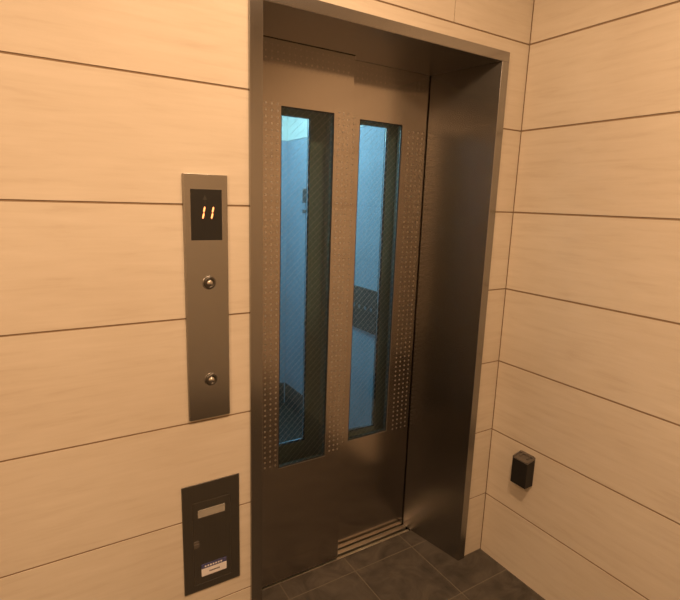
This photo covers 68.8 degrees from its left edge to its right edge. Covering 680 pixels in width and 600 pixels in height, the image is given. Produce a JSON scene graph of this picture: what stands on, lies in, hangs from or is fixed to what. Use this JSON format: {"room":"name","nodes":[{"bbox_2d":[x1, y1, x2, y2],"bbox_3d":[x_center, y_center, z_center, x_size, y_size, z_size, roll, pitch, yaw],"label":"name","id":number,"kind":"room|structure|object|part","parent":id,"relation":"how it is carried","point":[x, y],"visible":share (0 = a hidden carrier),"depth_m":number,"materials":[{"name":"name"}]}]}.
{"room":"elevator lobby","nodes":[
{"label":"elevator lobby","id":0,"kind":"room"},
{"bbox_2d":[0,0,533,599],"bbox_3d":[-0.802,-0.077,1.195,3.300,2.620,0.240,-5,13,-31],"label":"wall","id":1,"kind":"structure","parent":0,"point":[105,105],"depth_m":1.23,"materials":[{"name":"wood"}]},
{"bbox_2d":[181,173,229,420],"bbox_3d":[-0.355,0.005,1.339,0.117,0.668,0.020,-5,13,-31],"label":"panel","id":2,"kind":"object","parent":1,"relation":"attached to","point":[204,196],"visible":1,"depth_m":1.33,"materials":[{"name":"metal"}]},
{"bbox_2d":[181,473,239,595],"bbox_3d":[-0.381,0.700,1.482,0.170,0.352,0.008,-5,13,-31],"label":"wall access panel","id":3,"kind":"object","parent":1,"relation":"attached to","point":[214,504],"visible":1,"depth_m":1.48,"materials":[{"name":"metal"}]},
{"bbox_3d":[-0.382,0.717,1.488,0.112,0.270,0.004,-5,13,-31],"label":"door","id":4,"kind":"part","parent":3,"relation":"part of","materials":[{"name":"metal"}]},
{"bbox_2d":[262,35,354,587],"bbox_3d":[-0.155,0.106,1.825,0.399,2.044,0.028,-5,13,-31],"label":"door","id":5,"kind":"structure","parent":1,"relation":"in","point":[301,497],"depth_m":1.82,"materials":[{"name":"metal"}]},
{"bbox_2d":[262,524,408,589],"bbox_3d":[-0.042,1.123,2.155,0.792,0.061,0.100,-5,13,-31],"label":"sill","id":6,"kind":"structure","parent":1,"relation":"attached to","point":[364,543],"depth_m":2.21,"materials":[{"name":"metal"}]},
{"bbox_2d":[248,0,509,599],"bbox_3d":[0.073,0.130,1.823,0.972,2.026,0.308,-5,13,-31],"label":"door frame","id":7,"kind":"structure","parent":1,"relation":"attached to","point":[469,79],"depth_m":1.91,"materials":[{"name":"metal"}]},
{"bbox_2d":[338,60,430,547],"bbox_3d":[0.159,0.068,2.069,0.447,2.044,0.028,-5,13,-31],"label":"door","id":8,"kind":"structure","parent":1,"relation":"in","point":[373,463],"depth_m":2.08,"materials":[{"name":"metal"}]},
{"bbox_3d":[0.134,-0.047,2.023,0.201,1.286,0.005,-5,13,-31],"label":"glass pane","id":9,"kind":"part","parent":8,"relation":"part of","materials":[{"name":"blue glass"}]},
{"bbox_2d":[279,107,397,463],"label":"windows","id":10,"kind":"structure","parent":0,"point":[292,120],"depth_m":2.59,"materials":[{"name":"blue glass"}]},
{"bbox_3d":[-0.858,0.730,3.440,1.030,0.160,0.005,-5,13,-31],"label":"kick plate","id":11,"kind":"part","parent":10,"relation":"part of","materials":[{"name":"grey metal"}]},
{"bbox_3d":[-0.802,-1.264,3.058,1.110,0.458,0.032,-5,13,-31],"label":"panel","id":12,"kind":"part","parent":10,"relation":"part of","materials":[{"name":"glass"}]},
{"bbox_3d":[-0.042,0.819,3.126,0.005,0.160,1.395,-5,13,-31],"label":"kick plate","id":13,"kind":"part","parent":10,"relation":"part of","materials":[{"name":"grey metal"}]},
{"bbox_3d":[-0.223,-0.038,1.927,0.200,1.284,0.005,-5,13,-31],"label":"glass pane","id":14,"kind":"part","parent":10,"relation":"part of","materials":[{"name":"blue glass"}]},
{"bbox_3d":[-0.242,0.088,1.937,0.400,2.036,0.024,-5,13,-31],"label":"car door","id":15,"kind":"part","parent":10,"relation":"part of","materials":[{"name":"paint"}]},
{"bbox_3d":[0.035,-1.173,2.739,0.032,0.458,1.415,-5,13,-31],"label":"panel","id":16,"kind":"part","parent":10,"relation":"part of","materials":[{"name":"glass"}]},
{"bbox_3d":[0.120,0.062,2.124,0.445,2.036,0.024,-5,13,-31],"label":"car door","id":17,"kind":"part","parent":10,"relation":"part of","materials":[{"name":"paint"}]},
{"bbox_3d":[0.145,0.055,2.701,0.012,0.235,0.380,-5,13,-31],"label":"operating panel","id":18,"kind":"part","parent":10,"relation":"part of","materials":[{"name":"grey metal"}]},
{"bbox_3d":[0.079,-0.057,2.077,0.203,1.282,0.005,-5,13,-31],"label":"glass pane","id":19,"kind":"part","parent":10,"relation":"part of","materials":[{"name":"blue glass"}]},
{"bbox_2d":[262,530,544,599],"bbox_3d":[-0.244,1.445,0.504,3.300,0.060,2.550,-5,13,-31],"label":"floor","id":20,"kind":"structure","parent":0,"point":[404,566],"depth_m":2.02,"materials":[{"name":"tile"}]},
{"bbox_2d":[480,0,679,599],"bbox_3d":[1.256,0.003,1.129,0.120,2.620,2.540,-5,13,-31],"label":"wall","id":21,"kind":"structure","parent":0,"point":[588,379],"depth_m":1.67,"materials":[{"name":"wood"}]},
{"bbox_2d":[510,450,535,488],"bbox_3d":[0.716,0.663,1.948,0.046,0.123,0.070,-5,13,-31],"label":"wall box","id":22,"kind":"object","parent":21,"relation":"attached to","point":[523,463],"visible":1,"depth_m":1.93,"materials":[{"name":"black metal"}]}
]}

